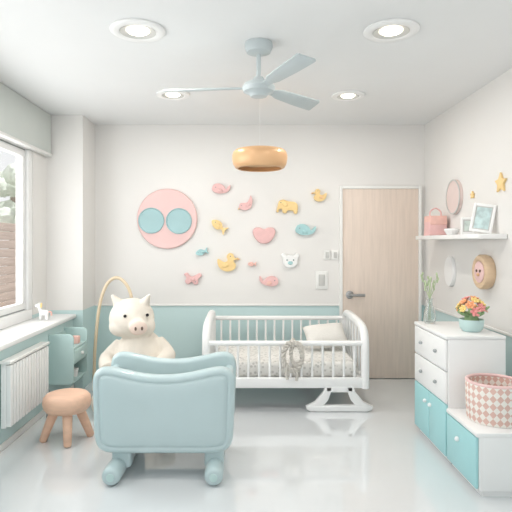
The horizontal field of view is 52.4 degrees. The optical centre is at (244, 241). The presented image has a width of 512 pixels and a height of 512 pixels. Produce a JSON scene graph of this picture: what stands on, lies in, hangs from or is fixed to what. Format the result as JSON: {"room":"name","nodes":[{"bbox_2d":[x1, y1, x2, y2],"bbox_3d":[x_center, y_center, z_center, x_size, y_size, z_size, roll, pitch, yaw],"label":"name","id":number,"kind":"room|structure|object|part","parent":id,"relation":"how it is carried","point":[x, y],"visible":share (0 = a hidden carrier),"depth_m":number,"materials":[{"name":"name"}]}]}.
{"room":"baby nursery","nodes":[
{"label":"baby nursery","id":0,"kind":"room"},
{"bbox_2d":[0,151,72,444],"bbox_3d":[-1.890,0.100,2.240,0.420,2.680,5.680,0,0,0],"label":"wall","id":1,"kind":"structure","parent":0,"point":[38,160],"depth_m":4.82,"materials":[{"name":"paint"}]},
{"bbox_2d":[0,137,31,329],"bbox_3d":[-1.992,-0.100,3.330,0.095,1.600,2.860,0,0,0],"label":"window","id":2,"kind":"structure","parent":1,"relation":"in","point":[13,314],"depth_m":4.59,"materials":[{"name":"white paint"}]},
{"bbox_2d":[0,342,49,428],"bbox_3d":[-1.634,1.125,3.895,0.092,0.630,0.750,0,0,0],"label":"radiator","id":3,"kind":"object","parent":1,"relation":"attached to","point":[24,374],"visible":0.91,"depth_m":3.74,"materials":[{"name":"white metal"}]},
{"bbox_2d":[0,342,49,363],"bbox_3d":[-1.627,0.820,3.875,0.077,0.020,0.710,0,0,0],"label":"grille","id":4,"kind":"object","parent":3,"relation":"attached to","point":[17,358],"depth_m":3.81,"materials":[{"name":"white metal"}]},
{"bbox_2d":[0,82,51,156],"bbox_3d":[-1.905,-1.032,3.382,0.060,0.405,3.365,0,0,0],"label":"roller blind","id":5,"kind":"object","parent":1,"relation":"attached to","point":[23,123],"visible":1,"depth_m":4.44,"materials":[{"name":"fabric"}]},
{"bbox_2d":[0,384,73,452],"bbox_3d":[-1.674,1.415,2.239,0.012,0.050,5.678,0,0,0],"label":"baseboard","id":6,"kind":"structure","parent":1,"relation":"attached to","point":[12,438],"depth_m":3.90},
{"bbox_2d":[0,314,75,350],"bbox_3d":[-1.802,0.720,2.239,0.315,0.040,5.678,0,0,0],"label":"windowsill","id":7,"kind":"structure","parent":1,"relation":"attached to","point":[10,336],"depth_m":4.21,"materials":[{"name":"white paint"}]},
{"bbox_2d":[35,303,51,319],"bbox_3d":[-1.804,0.619,4.660,0.156,0.156,0.055,0,0,0],"label":"pony","id":8,"kind":"object","parent":7,"relation":"on","point":[42,313],"visible":1,"depth_m":4.64,"materials":[{"name":"white paint"}]},
{"bbox_2d":[49,327,86,384],"bbox_3d":[-1.557,1.005,4.640,0.242,0.430,0.400,0,0,0],"label":"shelf unit","id":9,"kind":"object","parent":1,"relation":"attached to","point":[64,355],"visible":0.99,"depth_m":4.44,"materials":[{"name":"teal paint"}]},
{"bbox_2d":[73,335,79,343],"bbox_3d":[-1.535,0.883,4.705,0.070,0.066,0.070,0,0,0],"label":"block","id":10,"kind":"object","parent":9,"relation":"on","point":[76,337],"visible":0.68,"depth_m":4.67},
{"bbox_2d":[74,367,78,376],"bbox_3d":[-1.540,1.163,4.650,0.100,0.075,0.100,0,0,0],"label":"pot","id":11,"kind":"object","parent":9,"relation":"on","point":[75,368],"visible":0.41,"depth_m":4.63,"materials":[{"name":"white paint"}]},
{"bbox_3d":[-1.560,0.986,4.640,0.197,0.105,0.356,0,0,0],"label":"drawer","id":12,"kind":"part","parent":9,"relation":"part of","materials":[{"name":"teal paint"}]},
{"bbox_2d":[46,115,94,388],"bbox_3d":[-1.843,0.100,5.290,0.515,2.680,0.420,0,0,0],"label":"wall","id":13,"kind":"structure","parent":0,"point":[70,170],"depth_m":5.08,"materials":[{"name":"paint"}]},
{"bbox_2d":[0,0,511,124],"bbox_3d":[-0.040,-1.290,2.510,4.120,0.100,6.220,0,0,0],"label":"ceiling","id":14,"kind":"structure","parent":0,"point":[63,57],"depth_m":3.48,"materials":[{"name":"paint"}]},
{"bbox_2d":[110,18,165,41],"bbox_3d":[-0.626,-1.230,3.040,0.320,0.017,0.320,0,0,0],"label":"recessed light","id":15,"kind":"object","parent":14,"relation":"in","point":[136,30],"visible":1,"depth_m":3.02,"materials":[{"name":"white paint"}]},
{"bbox_2d":[156,90,189,99],"bbox_3d":[-0.604,-1.230,4.360,0.280,0.017,0.280,0,0,0],"label":"recessed light","id":16,"kind":"object","parent":14,"relation":"in","point":[161,94],"visible":0.94,"depth_m":4.35,"materials":[{"name":"white paint"}]},
{"bbox_2d":[163,38,318,110],"bbox_3d":[0.003,-1.069,3.195,1.035,0.339,1.024,0,0,0],"label":"ceiling fan","id":17,"kind":"object","parent":14,"relation":"hanging from","point":[259,87],"visible":1,"depth_m":3.19,"materials":[{"name":"paint"}]},
{"bbox_3d":[-0.254,-0.961,3.279,0.513,0.035,0.112,0,0,6],"label":"fan blade","id":18,"kind":"part","parent":17,"relation":"part of","materials":[{"name":"paint"}]},
{"bbox_3d":[0.085,-1.085,3.240,0.028,0.170,0.028,0,0,0],"label":"rod","id":19,"kind":"part","parent":17,"relation":"part of","materials":[{"name":"paint"}]},
{"bbox_3d":[0.221,-0.961,2.927,0.112,0.034,0.513,0,0,-24],"label":"fan blade","id":20,"kind":"part","parent":17,"relation":"part of","materials":[{"name":"paint"}]},
{"bbox_3d":[0.322,-0.961,3.486,0.107,0.051,0.514,0,0,42],"label":"fan blade","id":21,"kind":"part","parent":17,"relation":"part of","materials":[{"name":"paint"}]},
{"bbox_2d":[232,146,286,171],"bbox_3d":[0.125,-0.928,4.400,0.466,0.621,0.466,0,0,0],"label":"pendant lamp","id":22,"kind":"object","parent":14,"relation":"hanging from","point":[248,158],"visible":0.99,"depth_m":4.22,"materials":[{"name":"orange wood"}]},
{"bbox_2d":[245,166,274,166],"bbox_3d":[0.125,-0.662,4.400,0.410,0.015,0.410,0,0,0],"label":"diffuser","id":23,"kind":"object","parent":22,"relation":"attached to","point":[245,166],"depth_m":4.54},
{"bbox_2d":[331,90,364,100],"bbox_3d":[0.870,-1.230,4.390,0.280,0.017,0.280,0,0,0],"label":"recessed light","id":24,"kind":"object","parent":14,"relation":"in","point":[350,95],"visible":1,"depth_m":4.36,"materials":[{"name":"white paint"}]},
{"bbox_2d":[363,18,419,41],"bbox_3d":[0.854,-1.230,3.040,0.320,0.017,0.320,0,0,0],"label":"recessed light","id":25,"kind":"object","parent":14,"relation":"in","point":[393,30],"visible":1,"depth_m":3.02,"materials":[{"name":"white paint"}]},
{"bbox_2d":[0,378,511,511],"bbox_3d":[-0.040,1.490,2.510,4.120,0.100,6.220,0,0,0],"label":"floor","id":26,"kind":"structure","parent":0,"point":[282,455],"depth_m":3.28,"materials":[{"name":"tile"}]},
{"bbox_2d":[39,388,93,447],"bbox_3d":[-1.300,1.272,3.800,0.343,0.343,0.343,0,0,19],"label":"wooden stool","id":27,"kind":"object","parent":26,"relation":"on","point":[66,403],"visible":0.99,"depth_m":3.70,"materials":[{"name":"brown wood"}]},
{"bbox_3d":[-1.412,1.322,3.762,0.143,0.243,0.071,0,0,-16],"label":"leg","id":28,"kind":"part","parent":27,"relation":"part of","materials":[{"name":"brown wood"}]},
{"bbox_3d":[-1.300,1.164,3.800,0.344,0.126,0.344,0,0,0],"label":"seat","id":29,"kind":"part","parent":27,"relation":"part of","materials":[{"name":"brown wood"}]},
{"bbox_3d":[-1.262,1.322,3.688,0.072,0.243,0.143,0,0,-16],"label":"leg","id":30,"kind":"part","parent":27,"relation":"part of","materials":[{"name":"brown wood"}]},
{"bbox_3d":[-1.188,1.322,3.838,0.143,0.243,0.071,0,0,-16],"label":"leg","id":31,"kind":"part","parent":27,"relation":"part of","materials":[{"name":"brown wood"}]},
{"bbox_2d":[92,276,132,390],"bbox_3d":[-1.257,0.877,5.000,0.428,1.100,0.032,0,0,0],"label":"arch","id":32,"kind":"object","parent":26,"relation":"on","point":[110,280],"visible":0.59,"depth_m":4.99,"materials":[{"name":"brown wood"}]},
{"bbox_2d":[91,294,175,411],"bbox_3d":[-0.940,0.946,4.545,0.664,0.975,0.707,0,0,0],"label":"pig","id":33,"kind":"object","parent":26,"relation":"on","point":[131,319],"visible":0.57,"depth_m":4.49},
{"bbox_2d":[93,351,235,485],"bbox_3d":[-0.497,1.101,3.359,0.874,0.675,0.639,0,0,0],"label":"bassinet","id":34,"kind":"object","parent":26,"relation":"on","point":[142,403],"visible":1,"depth_m":3.15,"materials":[{"name":"teal plastic"}]},
{"bbox_3d":[-0.497,1.028,3.188,0.874,0.528,0.094,0,0,0],"label":"panel","id":35,"kind":"part","parent":34,"relation":"part of","materials":[{"name":"teal plastic"}]},
{"bbox_3d":[-0.497,1.028,3.632,0.874,0.528,0.094,0,0,0],"label":"panel","id":36,"kind":"part","parent":34,"relation":"part of","materials":[{"name":"teal plastic"}]},
{"bbox_2d":[202,310,372,411],"bbox_3d":[0.263,1.054,4.849,1.645,0.766,0.934,0,0,0],"label":"crib","id":37,"kind":"object","parent":26,"relation":"on","point":[360,379],"visible":0.7,"depth_m":4.41,"materials":[{"name":"white paint"}]},
{"bbox_3d":[-0.330,0.958,4.849,0.069,0.574,0.934,0,0,0],"label":"headboard","id":38,"kind":"part","parent":37,"relation":"part of","materials":[{"name":"white paint"}]},
{"bbox_3d":[0.345,0.770,5.280,1.350,0.044,0.043,0,0,0],"label":"rail","id":39,"kind":"part","parent":37,"relation":"part of","materials":[{"name":"white paint"}]},
{"bbox_3d":[0.345,0.860,4.420,1.350,0.044,0.043,0,0,0],"label":"rail","id":40,"kind":"part","parent":37,"relation":"part of","materials":[{"name":"white paint"}]},
{"bbox_2d":[218,346,356,375],"bbox_3d":[0.345,1.097,4.850,1.240,0.133,0.770,0,0,0],"label":"mattress","id":41,"kind":"object","parent":37,"relation":"on","point":[338,351],"visible":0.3,"depth_m":4.52,"materials":[{"name":"white fabric"}]},
{"bbox_2d":[302,323,347,348],"bbox_3d":[0.770,0.895,4.980,0.411,0.223,0.221,0,0,-6],"label":"pillow","id":42,"kind":"object","parent":41,"relation":"on","point":[329,331],"visible":0.79,"depth_m":4.92,"materials":[{"name":"fabric"}]},
{"bbox_2d":[281,338,304,380],"bbox_3d":[0.401,0.988,4.395,0.202,0.348,0.121,0,0,0],"label":"garland","id":43,"kind":"object","parent":37,"relation":"hanging from","point":[292,343],"visible":1,"depth_m":4.34},
{"bbox_3d":[0.345,1.194,4.420,1.350,0.092,0.044,0,0,0],"label":"rail","id":44,"kind":"part","parent":37,"relation":"part of","materials":[{"name":"white paint"}]},
{"bbox_3d":[1.020,0.958,4.849,0.069,0.574,0.934,0,0,0],"label":"footboard","id":45,"kind":"part","parent":37,"relation":"part of","materials":[{"name":"white paint"}]},
{"bbox_2d":[414,321,505,462],"bbox_3d":[1.485,1.025,3.686,0.414,0.830,0.635,0,0,0],"label":"dresser","id":46,"kind":"object","parent":26,"relation":"on","point":[446,353],"visible":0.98,"depth_m":3.43,"materials":[{"name":"white paint"}]},
{"bbox_3d":[1.310,1.228,3.841,0.017,0.335,0.302,0,0,0],"label":"cabinet door","id":47,"kind":"part","parent":46,"relation":"part of","materials":[{"name":"teal paint"}]},
{"bbox_2d":[420,272,438,323],"bbox_3d":[1.384,0.417,3.902,0.098,0.383,0.115,0,0,-8],"label":"glass vase","id":48,"kind":"object","parent":46,"relation":"on","point":[429,317],"visible":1,"depth_m":3.88,"materials":[{"name":"clear glass"}]},
{"bbox_3d":[1.360,0.408,3.921,0.057,0.363,0.066,0,0,0],"label":"stem","id":49,"kind":"part","parent":48,"relation":"part of","materials":[{"name":"green plant"}]},
{"bbox_3d":[1.411,0.408,3.881,0.058,0.363,0.062,0,0,0],"label":"stem","id":50,"kind":"part","parent":48,"relation":"part of","materials":[{"name":"green plant"}]},
{"bbox_3d":[1.310,0.950,3.686,0.017,0.204,0.612,0,0,0],"label":"drawer","id":51,"kind":"part","parent":46,"relation":"part of","materials":[{"name":"white paint"}]},
{"bbox_3d":[1.310,0.740,3.686,0.017,0.200,0.612,0,0,0],"label":"drawer","id":52,"kind":"part","parent":46,"relation":"part of","materials":[{"name":"white paint"}]},
{"bbox_3d":[1.310,1.228,3.531,0.017,0.335,0.302,0,0,0],"label":"cabinet door","id":53,"kind":"part","parent":46,"relation":"part of","materials":[{"name":"teal paint"}]},
{"bbox_2d":[455,296,489,331],"bbox_3d":[1.555,0.489,3.556,0.216,0.241,0.229,0,0,0],"label":"potted flowers","id":54,"kind":"object","parent":46,"relation":"on","point":[470,322],"visible":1,"depth_m":3.50,"materials":[{"name":"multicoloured plant"}]},
{"bbox_3d":[1.472,0.449,3.514,0.038,0.048,0.052,0,0,0],"label":"flower","id":55,"kind":"part","parent":54,"relation":"part of","materials":[{"name":"yellow plant"}]},
{"bbox_3d":[1.514,0.421,3.490,0.064,0.052,0.054,0,0,0],"label":"flower","id":56,"kind":"part","parent":54,"relation":"part of","materials":[{"name":"orange plant"}]},
{"bbox_3d":[1.550,0.568,3.560,0.164,0.082,0.164,0,0,0],"label":"pot","id":57,"kind":"part","parent":54,"relation":"part of","materials":[{"name":"teal ceramic"}]},
{"bbox_3d":[1.554,0.392,3.511,0.062,0.035,0.052,0,0,0],"label":"flower","id":58,"kind":"part","parent":54,"relation":"part of","materials":[{"name":"yellow plant"}]},
{"bbox_3d":[1.538,0.464,3.467,0.073,0.063,0.033,0,0,7],"label":"flower","id":59,"kind":"part","parent":54,"relation":"part of","materials":[{"name":"pink plant"}]},
{"bbox_3d":[1.586,0.438,3.482,0.065,0.053,0.036,0,0,-25],"label":"flower","id":60,"kind":"part","parent":54,"relation":"part of","materials":[{"name":"pink plant"}]},
{"bbox_2d":[446,408,511,496],"bbox_3d":[1.579,1.258,3.144,0.605,0.364,0.444,0,0,0],"label":"base cabinet","id":61,"kind":"object","parent":26,"relation":"on","point":[482,454],"visible":0.98,"depth_m":2.94,"materials":[{"name":"white paint"}]},
{"bbox_3d":[1.310,1.251,3.147,0.017,0.288,0.423,0,0,0],"label":"cabinet door","id":62,"kind":"part","parent":61,"relation":"part of","materials":[{"name":"teal paint"}]},
{"bbox_2d":[465,373,511,427],"bbox_3d":[1.510,0.954,3.150,0.328,0.243,0.328,0,0,0],"label":"storage basket","id":63,"kind":"object","parent":61,"relation":"on","point":[488,396],"visible":1,"depth_m":3.04,"materials":[{"name":"pink fabric"}]},
{"bbox_2d":[95,125,424,370],"bbox_3d":[-0.040,0.100,5.560,4.120,2.680,0.120,0,0,0],"label":"wall","id":64,"kind":"structure","parent":0,"point":[133,162],"depth_m":5.50,"materials":[{"name":"paint"}]},
{"bbox_2d":[137,189,196,248],"bbox_3d":[-0.820,-0.245,5.478,0.636,0.636,0.047,0,0,0],"label":"disc","id":65,"kind":"object","parent":64,"relation":"attached to","point":[166,218],"visible":1,"depth_m":5.47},
{"bbox_2d":[184,273,201,284],"bbox_3d":[-0.548,0.387,5.476,0.186,0.127,0.045,0,0,0],"label":"animal","id":66,"kind":"object","parent":64,"relation":"attached to","point":[194,279],"visible":1,"depth_m":5.46},
{"bbox_2d":[196,248,208,254],"bbox_3d":[-0.451,0.099,5.476,0.134,0.086,0.045,0,0,0],"label":"animal","id":67,"kind":"object","parent":64,"relation":"attached to","point":[199,252],"visible":1,"depth_m":5.46},
{"bbox_2d":[95,304,338,305],"bbox_3d":[-0.292,0.665,5.493,2.585,0.020,0.014,0,0,0],"label":"trim","id":68,"kind":"structure","parent":64,"relation":"attached to","point":[95,304],"depth_m":5.49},
{"bbox_2d":[212,220,227,233],"bbox_3d":[-0.262,-0.155,5.476,0.179,0.160,0.045,0,0,0],"label":"animal","id":69,"kind":"object","parent":64,"relation":"attached to","point":[217,224],"visible":1,"depth_m":5.46},
{"bbox_2d":[212,183,230,193],"bbox_3d":[-0.250,-0.564,5.476,0.194,0.104,0.045,0,0,0],"label":"animal","id":70,"kind":"object","parent":64,"relation":"attached to","point":[218,188],"visible":1,"depth_m":5.46},
{"bbox_2d":[217,253,239,271],"bbox_3d":[-0.170,0.214,5.476,0.244,0.193,0.045,0,0,0],"label":"animal","id":71,"kind":"object","parent":64,"relation":"attached to","point":[230,265],"visible":1,"depth_m":5.46},
{"bbox_2d":[238,195,252,209],"bbox_3d":[0.002,-0.412,5.476,0.155,0.156,0.045,0,0,0],"label":"animal","id":72,"kind":"object","parent":64,"relation":"attached to","point":[243,206],"visible":1,"depth_m":5.46},
{"bbox_2d":[253,227,274,243],"bbox_3d":[0.201,-0.068,5.481,0.240,0.171,0.035,0,0,0],"label":"heart","id":73,"kind":"object","parent":64,"relation":"attached to","point":[263,236],"visible":1,"depth_m":5.46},
{"bbox_2d":[259,276,277,285],"bbox_3d":[0.252,0.413,5.476,0.200,0.109,0.045,0,0,0],"label":"animal","id":74,"kind":"object","parent":64,"relation":"attached to","point":[271,280],"visible":1,"depth_m":5.46},
{"bbox_2d":[276,200,297,213],"bbox_3d":[0.444,-0.371,5.476,0.227,0.150,0.045,0,0,0],"label":"animal","id":75,"kind":"object","parent":64,"relation":"attached to","point":[285,205],"visible":1,"depth_m":5.46},
{"bbox_2d":[281,253,298,267],"bbox_3d":[0.476,0.194,5.476,0.190,0.160,0.046,0,0,0],"label":"animal","id":76,"kind":"object","parent":64,"relation":"attached to","point":[289,261],"visible":1,"depth_m":5.46},
{"bbox_2d":[295,224,315,234],"bbox_3d":[0.640,-0.131,5.476,0.217,0.117,0.045,0,0,0],"label":"animal","id":77,"kind":"object","parent":64,"relation":"attached to","point":[302,229],"visible":1,"depth_m":5.46},
{"bbox_2d":[311,189,326,201],"bbox_3d":[0.776,-0.493,5.476,0.166,0.132,0.045,0,0,0],"label":"animal","id":78,"kind":"object","parent":64,"relation":"attached to","point":[317,197],"visible":1,"depth_m":5.46},
{"bbox_2d":[315,271,327,288],"bbox_3d":[0.809,0.402,5.490,0.130,0.190,0.017,0,0,0],"label":"light switch","id":79,"kind":"object","parent":64,"relation":"attached to","point":[321,277],"visible":1,"depth_m":5.49,"materials":[{"name":"white plastic"}]},
{"bbox_2d":[324,250,329,259],"bbox_3d":[0.868,0.138,5.490,0.070,0.100,0.017,0,0,0],"label":"light switch","id":80,"kind":"object","parent":64,"relation":"attached to","point":[326,252],"visible":1,"depth_m":5.49,"materials":[{"name":"white plastic"}]},
{"bbox_2d":[332,250,337,259],"bbox_3d":[0.952,0.138,5.490,0.070,0.100,0.017,0,0,0],"label":"light switch","id":81,"kind":"object","parent":64,"relation":"attached to","point":[334,252],"visible":1,"depth_m":5.49,"materials":[{"name":"white plastic"}]},
{"bbox_2d":[339,186,421,377],"bbox_3d":[1.425,0.425,5.449,0.860,2.030,0.099,0,0,0],"label":"door","id":82,"kind":"structure","parent":64,"relation":"in","point":[380,255],"depth_m":5.47,"materials":[{"name":"brown wood"}]},
{"bbox_3d":[1.154,0.555,5.435,0.192,0.084,0.070,0,0,0],"label":"handle","id":83,"kind":"part","parent":82,"relation":"part of","materials":[{"name":"metal"}]},
{"bbox_2d":[425,68,511,375],"bbox_3d":[1.960,0.100,2.450,0.120,2.680,6.100,0,0,0],"label":"wall","id":84,"kind":"structure","parent":0,"point":[470,142],"depth_m":4.32,"materials":[{"name":"paint"}]},
{"bbox_2d":[444,256,455,286],"bbox_3d":[1.884,0.270,4.780,0.030,0.280,0.210,0,0,0],"label":"wall plaque","id":85,"kind":"object","parent":84,"relation":"attached to","point":[450,266],"visible":1,"depth_m":4.74,"materials":[{"name":"white paint"}]},
{"bbox_2d":[445,179,462,213],"bbox_3d":[1.882,-0.405,4.680,0.034,0.314,0.314,0,0,0],"label":"wall plaque","id":86,"kind":"object","parent":84,"relation":"attached to","point":[454,191],"visible":1,"depth_m":4.64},
{"bbox_2d":[415,234,506,239],"bbox_3d":[1.794,-0.042,4.460,0.209,0.037,1.400,0,0,0],"label":"wall shelf","id":87,"kind":"object","parent":84,"relation":"attached to","point":[458,236],"visible":0.99,"depth_m":4.03,"materials":[{"name":"white paint"}]},
{"bbox_2d":[424,208,446,235],"bbox_3d":[1.786,-0.192,4.880,0.172,0.262,0.176,0,0,0],"label":"handbag","id":88,"kind":"object","parent":87,"relation":"on","point":[433,225],"visible":0.99,"depth_m":4.80,"materials":[{"name":"pink leather"}]},
{"bbox_3d":[1.788,-0.280,4.880,0.120,0.087,0.014,0,0,0],"label":"handle","id":89,"kind":"part","parent":88,"relation":"part of","materials":[{"name":"pink"}]},
{"bbox_2d":[444,228,459,234],"bbox_3d":[1.790,-0.088,4.500,0.130,0.055,0.130,0,0,0],"label":"bowl","id":90,"kind":"object","parent":87,"relation":"on","point":[449,231],"visible":0.98,"depth_m":4.45,"materials":[{"name":"white ceramic"}]},
{"bbox_2d":[460,217,474,233],"bbox_3d":[1.805,-0.130,4.209,0.110,0.140,0.040,0,0,26],"label":"picture frame","id":91,"kind":"object","parent":87,"relation":"on","point":[465,221],"visible":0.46,"depth_m":4.21,"materials":[{"name":"white paint"}]},
{"bbox_2d":[464,221,469,230],"bbox_3d":[1.802,-0.131,4.205,0.054,0.083,0.014,0,0,26],"label":"picture","id":92,"kind":"object","parent":91,"relation":"attached to","point":[466,223],"depth_m":4.21},
{"bbox_2d":[424,304,511,336],"bbox_3d":[1.893,0.665,2.440,0.014,0.020,6.080,0,0,0],"label":"trim","id":93,"kind":"structure","parent":84,"relation":"attached to","point":[437,309],"depth_m":4.06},
{"bbox_2d":[469,203,496,233],"bbox_3d":[1.808,-0.181,3.955,0.192,0.241,0.052,0,0,33],"label":"picture frame","id":94,"kind":"object","parent":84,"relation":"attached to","point":[483,215],"visible":1,"depth_m":3.95,"materials":[{"name":"white paint"}]},
{"bbox_2d":[473,207,491,229],"bbox_3d":[1.806,-0.182,3.950,0.128,0.177,0.026,0,0,33],"label":"picture","id":95,"kind":"object","parent":94,"relation":"attached to","point":[482,216],"depth_m":3.95},
{"bbox_2d":[472,255,495,288],"bbox_3d":[1.855,0.234,4.060,0.089,0.272,0.272,0,0,0],"label":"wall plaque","id":96,"kind":"object","parent":84,"relation":"attached to","point":[483,267],"visible":1,"depth_m":3.99,"materials":[{"name":"brown wood"}]},
{"bbox_2d":[495,172,506,191],"bbox_3d":[1.889,-0.443,3.840,0.019,0.141,0.163,0,0,0],"label":"star","id":97,"kind":"object","parent":84,"relation":"attached to","point":[500,182],"visible":1,"depth_m":3.83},
{"label":"outside","id":98,"kind":"structure","parent":0,"visible":0},
{"bbox_3d":[-8.100,1.640,10.500,11.800,0.100,27.000,0,0,0],"label":"ground","id":99,"kind":"structure","parent":98,"visible":0},
{"bbox_2d":[0,223,15,307],"bbox_3d":[-4.050,0.615,9.500,0.100,1.950,13.000,0,0,0],"label":"fence","id":100,"kind":"object","parent":99,"relation":"on","point":[7,239],"visible":0.02,"depth_m":8.76,"materials":[{"name":"brown wood"}]},
{"bbox_2d":[0,162,15,290],"bbox_3d":[-7.597,-0.459,17.031,2.669,4.111,3.368,0,0,0],"label":"tree","id":101,"kind":"object","parent":99,"relation":"on","point":[8,175],"visible":0.23,"depth_m":16.11,"materials":[{"name":"green plant"}]}
]}

